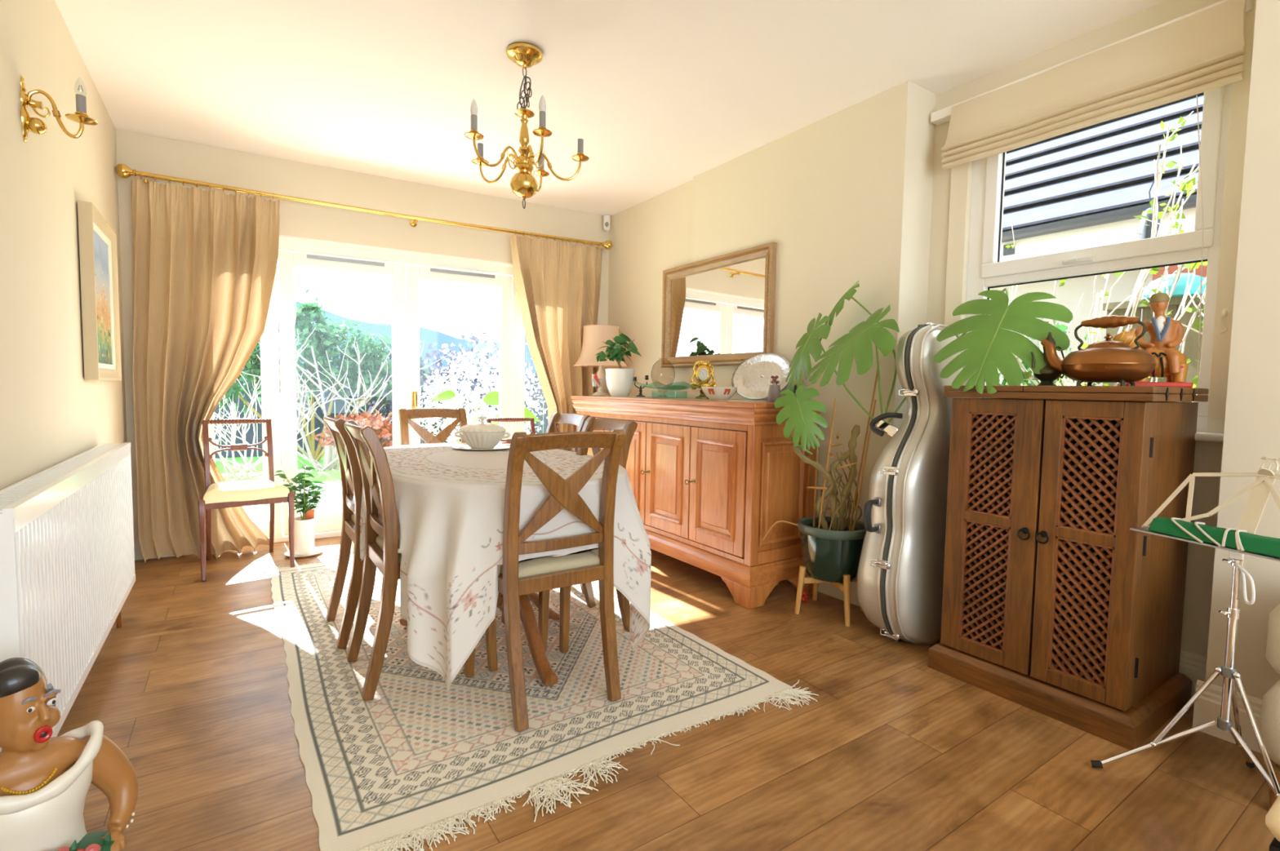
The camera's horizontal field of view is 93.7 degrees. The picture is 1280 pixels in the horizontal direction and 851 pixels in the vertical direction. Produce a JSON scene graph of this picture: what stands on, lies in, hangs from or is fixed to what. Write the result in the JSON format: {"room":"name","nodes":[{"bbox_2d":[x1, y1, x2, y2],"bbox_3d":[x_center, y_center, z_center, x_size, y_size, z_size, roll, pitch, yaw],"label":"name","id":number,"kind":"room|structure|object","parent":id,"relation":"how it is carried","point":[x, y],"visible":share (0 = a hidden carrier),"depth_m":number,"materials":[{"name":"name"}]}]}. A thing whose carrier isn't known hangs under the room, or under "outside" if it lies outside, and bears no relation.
{"room":"dining room","nodes":[
{"label":"dining room","id":0,"kind":"room"},
{"bbox_2d":[0,0,127,490],"bbox_3d":[-1.078,-0.225,0.466,0.200,2.458,7.800,-1,4,-34],"label":"wall","id":1,"kind":"structure","parent":0,"point":[51,415],"depth_m":2.06,"materials":[{"name":"paint"}]},
{"bbox_2d":[19,75,97,142],"bbox_3d":[-1.842,-0.999,1.895,0.195,0.234,0.079,-1,4,-34],"label":"wall sconce","id":2,"kind":"object","parent":1,"relation":"attached to","point":[35,125],"visible":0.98,"depth_m":1.88,"materials":[{"name":"gold metal"}]},
{"bbox_2d":[0,442,135,752],"bbox_3d":[-1.929,0.513,2.047,0.119,0.765,1.772,-1,4,-34],"label":"radiator","id":3,"kind":"object","parent":1,"relation":"attached to","point":[67,553],"visible":0.95,"depth_m":1.73,"materials":[{"name":"white metal"}]},
{"bbox_2d":[0,442,130,519],"bbox_3d":[-1.914,0.142,2.031,0.094,0.022,1.772,-1,4,-34],"label":"grille","id":4,"kind":"object","parent":3,"relation":"attached to","point":[19,500],"depth_m":1.73,"materials":[{"name":"white metal"}]},
{"bbox_2d":[77,200,121,380],"bbox_3d":[-2.470,-0.584,2.749,0.050,0.749,0.625,-1,4,-34],"label":"painting","id":5,"kind":"object","parent":1,"relation":"attached to","point":[98,248],"visible":1,"depth_m":2.69,"materials":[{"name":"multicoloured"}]},
{"bbox_2d":[131,178,279,562],"bbox_3d":[-2.548,-0.296,3.563,0.734,2.176,0.234,-1,4,-34],"label":"curtain","id":6,"kind":"object","parent":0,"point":[205,263],"visible":0.94,"depth_m":3.53,"materials":[{"name":"beige fabric"}]},
{"bbox_2d":[242,480,354,531],"bbox_3d":[-1.014,0.746,6.919,22.000,0.140,2.700,-1,4,-34],"label":"patio","id":7,"kind":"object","parent":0,"point":[331,500],"depth_m":5.57,"materials":[{"name":"white stone"}]},
{"bbox_2d":[430,390,540,425],"bbox_3d":[-1.371,0.222,5.408,0.418,1.077,0.982,4,5,44],"label":"plant","id":8,"kind":"object","parent":7,"relation":"on","point":[491,398],"visible":0.17,"depth_m":5.36,"materials":[{"name":"green plant"}]},
{"bbox_2d":[115,128,608,560],"bbox_3d":[-1.607,-0.471,4.383,3.726,2.458,0.279,-1,4,-30],"label":"wall","id":9,"kind":"structure","parent":0,"point":[144,153],"depth_m":3.95,"materials":[{"name":"paint"}]},
{"bbox_2d":[208,311,271,537],"bbox_3d":[-2.561,-0.198,3.818,0.358,1.870,0.048,-1,4,-30],"label":"window","id":10,"kind":"structure","parent":9,"relation":"in","point":[264,526],"depth_m":3.87,"materials":[{"name":"white plastic"}]},
{"bbox_2d":[277,250,406,536],"bbox_3d":[-2.019,-0.205,4.122,0.775,1.865,0.068,-1,4,-30],"label":"door","id":11,"kind":"structure","parent":9,"relation":"in","point":[329,522],"depth_m":3.97,"materials":[{"name":"white plastic"}]},
{"bbox_2d":[306,254,384,266],"bbox_3d":[-1.979,-1.115,4.048,0.472,0.020,0.010,-1,4,-30],"label":"vent","id":12,"kind":"object","parent":11,"relation":"attached to","point":[310,258],"depth_m":4.03,"materials":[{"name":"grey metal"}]},
{"bbox_2d":[193,235,519,542],"bbox_3d":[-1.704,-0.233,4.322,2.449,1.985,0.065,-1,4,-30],"label":"trim","id":13,"kind":"structure","parent":9,"relation":"attached to","point":[287,246],"depth_m":4.05,"materials":[{"name":"white paint"}]},
{"bbox_2d":[115,164,613,249],"bbox_3d":[-1.570,-1.424,4.096,3.075,0.094,0.139,-1,4,-30],"label":"pole","id":14,"kind":"object","parent":9,"relation":"attached to","point":[122,171],"visible":0.94,"depth_m":3.83,"materials":[{"name":"gold metal"}]},
{"bbox_2d":[510,234,602,451],"bbox_3d":[-0.641,-0.332,4.671,0.747,2.176,0.180,-1,4,-34],"label":"curtain","id":15,"kind":"object","parent":14,"relation":"hanging from","point":[557,284],"visible":0.67,"depth_m":4.66,"materials":[{"name":"beige fabric"}]},
{"bbox_2d":[405,264,511,444],"bbox_3d":[-1.341,-0.218,4.506,0.768,1.865,0.135,-1,4,-34],"label":"door","id":16,"kind":"structure","parent":9,"relation":"in","point":[414,273],"depth_m":4.39,"materials":[{"name":"white plastic"}]},
{"bbox_2d":[430,268,494,278],"bbox_3d":[-1.306,-1.127,4.439,0.470,0.020,0.010,-1,4,-30],"label":"vent","id":17,"kind":"object","parent":16,"relation":"attached to","point":[439,272],"depth_m":4.43,"materials":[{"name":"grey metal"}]},
{"bbox_2d":[518,302,524,432],"bbox_3d":[-0.829,-0.231,4.826,0.328,1.870,0.048,-1,4,-30],"label":"window","id":18,"kind":"structure","parent":9,"relation":"in","point":[522,331],"depth_m":4.72,"materials":[{"name":"white plastic"}]},
{"bbox_2d":[215,402,528,484],"bbox_3d":[-8.312,-0.361,23.122,40.000,0.150,32.400,-1,4,-34],"label":"lawn","id":19,"kind":"structure","parent":0,"point":[334,475],"depth_m":7.50,"materials":[{"name":"green plant"}]},
{"bbox_2d":[213,359,373,473],"bbox_3d":[-4.878,-0.206,7.655,1.812,1.550,2.061,3,4,33],"label":"bare shrub","id":20,"kind":"object","parent":19,"relation":"on","point":[246,468],"visible":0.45,"depth_m":7.37,"materials":[{"name":"beige plant"}]},
{"bbox_2d":[218,288,434,462],"bbox_3d":[-4.660,-0.655,8.234,3.633,2.396,1.271,-2,5,-41],"label":"tree","id":21,"kind":"object","parent":19,"relation":"on","point":[323,338],"visible":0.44,"depth_m":8.28,"materials":[{"name":"green plant"}]},
{"bbox_2d":[314,409,392,449],"bbox_3d":[-3.325,0.205,7.316,1.120,0.820,0.786,-1,4,-34],"label":"acer","id":22,"kind":"object","parent":19,"relation":"on","point":[383,426],"visible":0.37,"depth_m":7.22,"materials":[{"name":"plant"}]},
{"bbox_2d":[255,287,468,471],"bbox_3d":[-3.842,-0.613,7.894,2.949,2.379,1.672,-2,5,-41],"label":"shrub","id":23,"kind":"object","parent":19,"relation":"on","point":[328,464],"visible":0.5,"depth_m":7.69,"materials":[{"name":"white plant"}]},
{"bbox_2d":[213,364,548,458],"bbox_3d":[-4.383,-0.307,9.913,13.792,1.470,0.140,-1,4,-34],"label":"fence","id":24,"kind":"object","parent":19,"relation":"on","point":[337,406],"visible":0.03,"depth_m":9.38,"materials":[{"name":"grey wood"}]},
{"bbox_2d":[355,328,543,448],"bbox_3d":[-3.053,-0.469,9.839,3.340,2.287,0.994,-2,5,-39],"label":"dense shrub","id":25,"kind":"object","parent":19,"relation":"on","point":[433,353],"visible":0.19,"depth_m":9.64,"materials":[{"name":"green plant"}]},
{"bbox_2d":[419,333,547,443],"bbox_3d":[-2.165,-0.288,8.505,2.088,2.001,1.398,-1,4,-34],"label":"flowering bush","id":26,"kind":"object","parent":19,"relation":"on","point":[463,367],"visible":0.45,"depth_m":8.21,"materials":[{"name":"white plant"}]},
{"bbox_2d":[54,0,1166,216],"bbox_3d":[0.400,-1.548,1.366,3.850,0.120,7.800,-1,4,-34],"label":"ceiling","id":27,"kind":"structure","parent":0,"point":[660,95],"depth_m":2.66,"materials":[{"name":"white paint"}]},
{"bbox_2d":[464,41,589,208],"bbox_3d":[-0.488,-1.248,2.523,0.523,0.647,0.516,-1,4,-34],"label":"chandelier","id":28,"kind":"object","parent":27,"relation":"hanging from","point":[523,184],"visible":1,"depth_m":2.52,"materials":[{"name":"gold metal"}]},
{"bbox_2d":[56,531,1279,850],"bbox_3d":[0.358,1.006,1.521,3.850,0.080,7.800,-1,4,-34],"label":"floor","id":29,"kind":"structure","parent":0,"point":[894,752],"depth_m":1.73,"materials":[{"name":"brown wood"}]},
{"bbox_2d":[0,657,137,850],"bbox_3d":[-1.233,0.715,1.208,0.203,0.488,0.346,4,4,38],"label":"bust","id":30,"kind":"object","parent":29,"relation":"on","point":[46,781],"visible":1,"depth_m":1.21,"materials":[{"name":"brown ceramic"}]},
{"bbox_2d":[77,831,114,850],"bbox_3d":[-1.188,0.904,1.220,0.127,0.050,0.205,4,4,38],"label":"flower basket","id":31,"kind":"object","parent":30,"relation":"on","point":[100,841],"depth_m":1.26,"materials":[{"name":"green plant"}]},
{"bbox_2d":[197,418,294,582],"bbox_3d":[-2.278,0.389,3.446,0.441,0.838,0.472,-2,4,-39],"label":"chair","id":32,"kind":"object","parent":29,"relation":"on","point":[253,492],"visible":1,"depth_m":3.40,"materials":[{"name":"brown wood"}]},
{"bbox_2d":[273,465,328,558],"bbox_3d":[-2.073,0.518,3.680,0.291,0.553,0.243,0,4,-13],"label":"potted shrub","id":33,"kind":"object","parent":29,"relation":"on","point":[304,526],"visible":0.88,"depth_m":3.65,"materials":[{"name":"green plant"}]},
{"bbox_2d":[293,516,315,555],"bbox_3d":[-2.068,0.677,3.686,0.132,0.214,0.132,-1,4,-34],"label":"pot","id":34,"kind":"object","parent":33,"relation":"on","point":[304,526],"depth_m":3.64,"materials":[{"name":"white ceramic"}]},
{"bbox_2d":[302,508,315,519],"bbox_3d":[-2.047,0.556,3.704,0.070,0.075,0.070,-1,4,-34],"label":"pot","id":35,"kind":"object","parent":33,"relation":"on","point":[309,514],"depth_m":3.68,"materials":[{"name":"brown ceramic"}]},
{"bbox_2d":[486,417,535,444],"bbox_3d":[-0.817,0.372,4.102,0.441,0.838,0.472,-1,4,-30],"label":"chair","id":36,"kind":"object","parent":29,"relation":"on","point":[531,420],"visible":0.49,"depth_m":4.26,"materials":[{"name":"brown wood"}]},
{"bbox_2d":[253,558,818,850],"bbox_3d":[-0.766,0.871,2.729,1.629,0.007,2.745,-1,4,-34],"label":"rug","id":37,"kind":"object","parent":29,"relation":"on","point":[417,757],"visible":0.63,"depth_m":1.93,"materials":[{"name":"beige fabric"}]},
{"bbox_2d":[323,414,364,648],"bbox_3d":[-1.103,0.415,2.608,0.468,0.914,0.412,-1,4,-34],"label":"dining chair","id":38,"kind":"object","parent":37,"relation":"on","point":[349,468],"visible":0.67,"depth_m":2.40,"materials":[{"name":"brown wood"}]},
{"bbox_2d":[343,420,497,701],"bbox_3d":[-0.824,0.443,2.222,0.468,0.914,0.412,-1,4,-34],"label":"dining chair","id":39,"kind":"object","parent":37,"relation":"on","point":[381,540],"visible":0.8,"depth_m":2.01,"materials":[{"name":"brown wood"}]},
{"bbox_2d":[398,408,467,445],"bbox_3d":[-1.124,0.365,3.417,0.412,0.914,0.468,-1,4,-34],"label":"dining chair","id":40,"kind":"object","parent":37,"relation":"on","point":[406,416],"visible":0.26,"depth_m":3.52,"materials":[{"name":"brown wood"}]},
{"bbox_2d":[399,592,559,686],"bbox_3d":[-0.678,0.511,2.624,0.924,0.720,1.514,-1,4,-34],"label":"dining table","id":41,"kind":"object","parent":37,"relation":"on","point":[548,677],"visible":0.16,"depth_m":2.20,"materials":[{"name":"brown wood"}]},
{"bbox_2d":[351,443,651,693],"bbox_3d":[-0.677,0.488,2.637,1.023,0.693,1.564,-1,4,-34],"label":"tablecloth","id":42,"kind":"object","parent":41,"relation":"on","point":[450,501],"visible":0.6,"depth_m":1.92,"materials":[{"name":"fabric"}]},
{"bbox_2d":[452,444,510,450],"bbox_3d":[-0.784,0.111,2.983,0.294,0.012,0.235,1,3,0],"label":"serving plate","id":43,"kind":"object","parent":42,"relation":"on","point":[467,447],"visible":0.71,"depth_m":2.96,"materials":[{"name":"beige ceramic"}]},
{"bbox_2d":[454,416,510,448],"bbox_3d":[-0.783,0.031,2.978,0.208,0.158,0.205,4,5,43],"label":"tureen","id":44,"kind":"object","parent":43,"relation":"on","point":[482,435],"visible":1,"depth_m":2.92,"materials":[{"name":"beige ceramic"}]},
{"bbox_2d":[458,431,505,448],"bbox_3d":[-0.783,0.070,2.980,0.227,0.080,0.177,1,3,0],"label":"bowl","id":45,"kind":"object","parent":44,"relation":"attached to","point":[477,440],"depth_m":2.92,"materials":[{"name":"beige ceramic"}]},
{"bbox_2d":[464,429,626,732],"bbox_3d":[-0.330,0.460,2.066,0.412,0.914,0.468,-1,4,-34],"label":"dining chair","id":46,"kind":"object","parent":37,"relation":"on","point":[515,580],"visible":0.84,"depth_m":1.92,"materials":[{"name":"brown wood"}]},
{"bbox_2d":[545,412,590,595],"bbox_3d":[-0.530,0.397,3.054,0.468,0.914,0.412,-1,4,-34],"label":"dining chair","id":47,"kind":"object","parent":37,"relation":"on","point":[577,420],"visible":0.17,"depth_m":3.17,"materials":[{"name":"brown wood"}]},
{"bbox_2d":[501,416,637,653],"bbox_3d":[-0.302,0.428,2.599,0.468,0.914,0.412,-1,4,-34],"label":"dining chair","id":48,"kind":"object","parent":37,"relation":"on","point":[592,424],"visible":0.33,"depth_m":2.57,"materials":[{"name":"brown wood"}]},
{"bbox_2d":[571,395,820,609],"bbox_3d":[0.196,0.329,3.743,0.514,0.995,1.868,-1,4,-34],"label":"sideboard","id":49,"kind":"object","parent":29,"relation":"on","point":[708,480],"visible":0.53,"depth_m":3.09,"materials":[{"name":"brown wood"}]},
{"bbox_2d":[591,373,602,396],"bbox_3d":[-0.304,-0.291,4.245,0.080,0.166,0.082,-1,4,-34],"label":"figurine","id":50,"kind":"object","parent":49,"relation":"on","point":[595,380],"visible":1,"depth_m":4.25,"materials":[{"name":"white ceramic"}]},
{"bbox_2d":[617,396,767,402],"bbox_3d":[0.272,-0.161,3.590,0.360,0.003,1.340,-1,4,-34],"label":"table runner","id":51,"kind":"object","parent":49,"relation":"on","point":[658,397],"visible":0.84,"depth_m":3.44,"materials":[{"name":"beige fabric"}]},
{"bbox_2d":[595,328,641,396],"bbox_3d":[-0.159,-0.431,4.099,0.273,0.461,0.412,0,4,-11],"label":"potted ficus","id":52,"kind":"object","parent":51,"relation":"on","point":[620,382],"visible":1,"depth_m":4.01,"materials":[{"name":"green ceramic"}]},
{"bbox_2d":[604,368,635,396],"bbox_3d":[-0.138,-0.291,4.077,0.202,0.186,0.202,-1,4,-34],"label":"pot","id":53,"kind":"object","parent":52,"relation":"attached to","point":[620,382],"depth_m":4.00,"materials":[{"name":"white ceramic"}]},
{"bbox_2d":[632,375,648,396],"bbox_3d":[0.005,-0.265,4.019,0.105,0.144,0.064,4,5,42],"label":"candelabrum","id":54,"kind":"object","parent":51,"relation":"on","point":[646,378],"visible":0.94,"depth_m":4.01,"materials":[{"name":"brown metal"}]},
{"bbox_2d":[650,360,675,397],"bbox_3d":[0.150,-0.314,3.944,0.158,0.256,0.158,-1,4,-34],"label":"vase","id":55,"kind":"object","parent":51,"relation":"on","point":[659,360],"visible":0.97,"depth_m":3.95,"materials":[{"name":"clear glass"}]},
{"bbox_2d":[634,381,704,391],"bbox_3d":[0.175,-0.218,3.605,0.232,0.106,0.502,-1,4,-34],"label":"glass dish","id":56,"kind":"object","parent":51,"relation":"on","point":[653,388],"visible":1,"depth_m":3.64,"materials":[{"name":"glass"}]},
{"bbox_2d":[689,360,716,399],"bbox_3d":[0.376,-0.274,3.573,0.159,0.229,0.072,1,3,6],"label":"clock","id":57,"kind":"object","parent":51,"relation":"on","point":[703,374],"visible":0.9,"depth_m":3.56,"materials":[{"name":"gold metal"}]},
{"bbox_2d":[701,386,737,399],"bbox_3d":[0.429,-0.174,3.248,0.196,0.070,0.196,-1,4,-34],"label":"bowl","id":58,"kind":"object","parent":51,"relation":"on","point":[712,393],"visible":0.98,"depth_m":3.18,"materials":[{"name":"ceramic"}]},
{"bbox_2d":[731,353,791,399],"bbox_3d":[0.671,-0.275,3.343,0.087,0.261,0.455,-1,4,-34],"label":"plate","id":59,"kind":"object","parent":51,"relation":"on","point":[752,379],"visible":0.96,"depth_m":3.36,"materials":[{"name":"grey ceramic"}]},
{"bbox_2d":[767,375,781,402],"bbox_3d":[0.663,-0.180,2.952,0.070,0.132,0.070,-1,4,-34],"label":"bud vase","id":60,"kind":"object","parent":49,"relation":"on","point":[774,392],"visible":0.94,"depth_m":2.93,"materials":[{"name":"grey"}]},
{"bbox_2d":[793,377,802,402],"bbox_3d":[0.796,-0.187,3.041,0.050,0.140,0.121,1,3,-4],"label":"menorah","id":61,"kind":"object","parent":49,"relation":"on","point":[795,386],"visible":0.18,"depth_m":3.05,"materials":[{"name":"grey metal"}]},
{"bbox_2d":[801,591,808,603],"bbox_3d":[0.824,0.859,3.014,0.038,0.046,0.072,2,4,22],"label":"toy","id":62,"kind":"object","parent":29,"relation":"on","point":[804,598],"visible":0.77,"depth_m":3.00,"materials":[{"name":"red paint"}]},
{"bbox_2d":[794,565,862,626],"bbox_3d":[0.911,0.780,2.861,0.259,0.228,0.259,3,4,36],"label":"plant stand","id":63,"kind":"object","parent":29,"relation":"on","point":[845,587],"visible":0.56,"depth_m":2.82,"materials":[{"name":"brown wood"}]},
{"bbox_2d":[762,280,1073,582],"bbox_3d":[1.158,0.032,2.612,0.604,1.404,1.210,-2,5,-41],"label":"monstera","id":64,"kind":"object","parent":63,"relation":"on","point":[831,547],"visible":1,"depth_m":2.66,"materials":[{"name":"green plant"}]},
{"bbox_2d":[857,322,962,645],"bbox_3d":[1.164,0.243,2.582,0.567,1.360,0.318,-1,4,-34],"label":"case","id":65,"kind":"object","parent":29,"relation":"on","point":[900,573],"visible":0.79,"depth_m":2.43,"materials":[{"name":"silver metal"}]},
{"bbox_2d":[927,385,1208,750],"bbox_3d":[1.518,0.403,2.162,0.541,1.082,0.640,-1,4,-34],"label":"base cabinet","id":66,"kind":"object","parent":29,"relation":"on","point":[1054,607],"visible":1,"depth_m":1.97,"materials":[{"name":"brown wood"}]},
{"bbox_2d":[1004,318,1058,383],"bbox_3d":[1.453,-0.284,2.221,0.176,0.280,0.176,-1,4,-34],"label":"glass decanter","id":67,"kind":"object","parent":66,"relation":"on","point":[1057,380],"visible":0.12,"depth_m":2.25,"materials":[{"name":"clear glass"}]},
{"bbox_2d":[1031,332,1064,386],"bbox_3d":[1.410,-0.229,2.071,0.092,0.187,0.084,4,5,42],"label":"bronze ewer","id":68,"kind":"object","parent":66,"relation":"on","point":[1048,375],"visible":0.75,"depth_m":2.06,"materials":[{"name":"brown metal"}]},
{"bbox_2d":[1040,315,1156,386],"bbox_3d":[1.494,-0.240,1.938,0.274,0.230,0.245,2,4,13],"label":"kettle","id":69,"kind":"object","parent":66,"relation":"on","point":[1107,361],"visible":0.99,"depth_m":1.88,"materials":[{"name":"orange metal"}]},
{"bbox_2d":[1112,292,1193,387],"bbox_3d":[1.712,-0.286,2.013,0.206,0.318,0.130,3,4,26],"label":"figurine","id":70,"kind":"object","parent":66,"relation":"on","point":[1166,333],"visible":0.77,"depth_m":1.97,"materials":[{"name":"orange ceramic"}]},
{"bbox_2d":[1090,456,1279,798],"bbox_3d":[1.571,0.529,1.583,0.425,0.901,0.477,-1,4,-34],"label":"music stand","id":71,"kind":"object","parent":29,"relation":"on","point":[1263,486],"visible":0.94,"depth_m":1.55,"materials":[{"name":"silver metal"}]},
{"bbox_2d":[1147,517,1279,558],"bbox_3d":[1.516,0.289,1.502,0.069,0.047,0.416,0,4,-16],"label":"roll","id":72,"kind":"object","parent":71,"relation":"on","point":[1241,540],"visible":1,"depth_m":1.54,"materials":[{"name":"green fabric"}]},
{"bbox_2d":[1235,563,1255,604],"bbox_3d":[1.530,0.401,1.515,0.025,0.102,0.042,0,4,-17],"label":"loop","id":73,"kind":"object","parent":71,"relation":"hanging from","point":[1242,571],"visible":1,"depth_m":1.51,"materials":[{"name":"white fabric"}]},
{"bbox_2d":[1260,603,1279,809],"bbox_3d":[1.931,0.731,1.314,0.350,0.544,0.775,-1,4,-34],"label":"upholstered chair","id":74,"kind":"object","parent":29,"relation":"on","point":[1270,718],"visible":0.72,"depth_m":1.53,"materials":[{"name":"fabric"}]},
{"bbox_2d":[1265,795,1279,850],"bbox_3d":[1.367,0.858,1.050,0.315,0.305,0.352,-1,4,-34],"label":"footstool","id":75,"kind":"object","parent":29,"relation":"on","point":[1272,818],"visible":1,"depth_m":1.10,"materials":[{"name":"beige fabric"}]},
{"bbox_3d":[-0.313,0.265,4.664,0.180,0.995,0.180,-1,4,-34],"label":"pedestal","id":76,"kind":"object","parent":29,"relation":"on","visible":0},
{"bbox_2d":[573,324,628,395],"bbox_3d":[-0.301,-0.495,4.617,0.427,0.528,0.427,-1,4,-34],"label":"table lamp","id":77,"kind":"object","parent":76,"relation":"on","point":[594,336],"visible":0.81,"depth_m":4.49,"materials":[{"name":"beige fabric"}]},
{"bbox_2d":[796,516,866,582],"bbox_3d":[0.914,0.590,2.850,0.332,0.254,0.332,-1,4,-34],"label":"pot","id":78,"kind":"object","parent":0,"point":[829,551],"depth_m":2.73,"materials":[{"name":"green ceramic"}]},
{"bbox_2d":[607,0,1279,699],"bbox_3d":[1.689,-0.301,2.445,0.499,2.458,7.600,-1,4,-34],"label":"wall","id":79,"kind":"structure","parent":0,"point":[860,192],"depth_m":2.83,"materials":[{"name":"paint"}]},
{"bbox_2d":[603,214,610,231],"bbox_3d":[-0.268,-1.637,4.846,0.058,0.120,0.050,1,3,-4],"label":"sensor","id":80,"kind":"object","parent":79,"relation":"attached to","point":[606,219],"visible":1,"depth_m":4.83,"materials":[{"name":"white plastic"}]},
{"bbox_2d":[661,241,777,368],"bbox_3d":[0.456,-0.721,3.816,0.038,0.680,1.045,-1,4,-34],"label":"wall mirror","id":81,"kind":"object","parent":79,"relation":"attached to","point":[719,310],"visible":0.94,"depth_m":3.75,"materials":[{"name":"brown wood"}]},
{"bbox_2d":[670,257,765,357],"bbox_3d":[0.468,-0.721,3.823,0.004,0.544,0.909,-1,4,-34],"label":"mirror glass","id":82,"kind":"object","parent":81,"relation":"attached to","point":[718,310],"depth_m":3.77,"materials":[{"name":"clear mirror"}]},
{"bbox_2d":[785,579,1262,753],"bbox_3d":[1.726,0.869,2.191,0.267,0.155,7.000,-1,4,-34],"label":"baseboard","id":83,"kind":"structure","parent":79,"relation":"attached to","point":[1207,708],"depth_m":1.88,"materials":[{"name":"beige paint"}]},
{"bbox_2d":[961,83,1231,432],"bbox_3d":[1.753,-0.679,2.400,0.106,1.360,0.870,-1,4,-34],"label":"window","id":84,"kind":"structure","parent":79,"relation":"in","point":[986,271],"depth_m":2.24,"materials":[{"name":"white plastic"}]},
{"bbox_2d":[930,0,1253,402],"bbox_3d":[1.634,-0.516,2.401,0.122,1.812,1.066,-1,4,-34],"label":"blind","id":85,"kind":"object","parent":84,"relation":"attached to","point":[1202,50],"visible":0.99,"depth_m":2.19,"materials":[{"name":"beige fabric"}]},
{"bbox_2d":[943,0,1256,433],"bbox_3d":[1.724,-0.714,2.388,0.038,1.430,1.004,-1,4,-34],"label":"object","id":86,"kind":"structure","parent":79,"relation":"attached to","point":[961,175],"depth_m":2.02,"materials":[{"name":"beige paint"}]},
{"bbox_2d":[1195,431,1223,442],"bbox_3d":[1.691,0.012,2.412,0.095,0.027,1.053,-1,4,-34],"label":"trim","id":87,"kind":"structure","parent":79,"relation":"attached to","point":[1204,437],"depth_m":2.01,"materials":[{"name":"white paint"}]},
{"bbox_2d":[1219,309,1227,333],"bbox_3d":[1.953,-0.349,2.006,0.016,0.083,0.023,-1,4,-34],"label":"cleat","id":88,"kind":"object","parent":79,"relation":"attached to","point":[1224,312],"visible":1,"depth_m":2.00,"materials":[{"name":"beige paint"}]},
{"bbox_2d":[1141,273,1205,299],"bbox_3d":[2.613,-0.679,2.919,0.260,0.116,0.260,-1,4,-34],"label":"umbrella","id":89,"kind":"object","parent":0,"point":[1180,290],"visible":0.44,"depth_m":2.83,"materials":[{"name":"teal fabric"}]},
{"bbox_3d":[7.363,1.036,4.369,10.950,0.139,10.900,-1,4,-34],"label":"passage","id":90,"kind":"object","parent":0,"visible":0},
{"bbox_2d":[995,320,1100,386],"bbox_3d":[2.132,0.130,3.560,0.520,1.717,1.344,-1,4,-34],"label":"hedge","id":91,"kind":"object","parent":90,"relation":"on","point":[1062,327],"visible":0.02,"depth_m":3.33,"materials":[{"name":"green plant"}]},
{"bbox_2d":[990,92,1204,386],"bbox_3d":[4.814,-1.305,4.257,4.210,4.463,10.235,-1,4,-34],"label":"neighbouring building","id":92,"kind":"structure","parent":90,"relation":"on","point":[1076,189],"depth_m":4.03,"materials":[{"name":"grey"}]},
{"bbox_2d":[1005,111,1207,402],"bbox_3d":[2.368,-0.299,2.817,0.805,2.565,2.037,-1,4,-34],"label":"shrub","id":93,"kind":"object","parent":90,"relation":"on","point":[1190,180],"visible":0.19,"depth_m":2.55,"materials":[{"name":"green plant"}]},
{"bbox_2d":[1138,177,1159,239],"bbox_3d":[2.410,-1.000,2.832,0.076,0.331,0.074,-1,4,-34],"label":"bird feeder","id":94,"kind":"object","parent":93,"relation":"hanging from","point":[1146,231],"visible":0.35,"depth_m":2.82,"materials":[{"name":"grey metal"}]},
{"bbox_2d":[1102,293,1204,402],"bbox_3d":[2.973,0.212,2.452,0.140,1.595,1.840,-1,4,-34],"label":"fence","id":95,"kind":"object","parent":90,"relation":"on","point":[1190,351],"visible":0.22,"depth_m":2.88,"materials":[{"name":"brown wood"}]},
{"bbox_2d":[1152,263,1207,280],"bbox_3d":[3.957,0.148,1.577,0.120,1.860,4.180,-1,4,-34],"label":"wall","id":96,"kind":"structure","parent":90,"relation":"on","point":[1171,269],"depth_m":3.14,"materials":[{"name":"red brick"}]},
{"label":"outside","id":97,"kind":"structure","parent":0,"visible":0},
{"bbox_2d":[231,299,543,402],"bbox_3d":[-19.049,-6.876,63.977,100.000,9.453,12.000,-1,4,-34],"label":"hill","id":98,"kind":"structure","parent":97,"point":[429,336],"depth_m":58.82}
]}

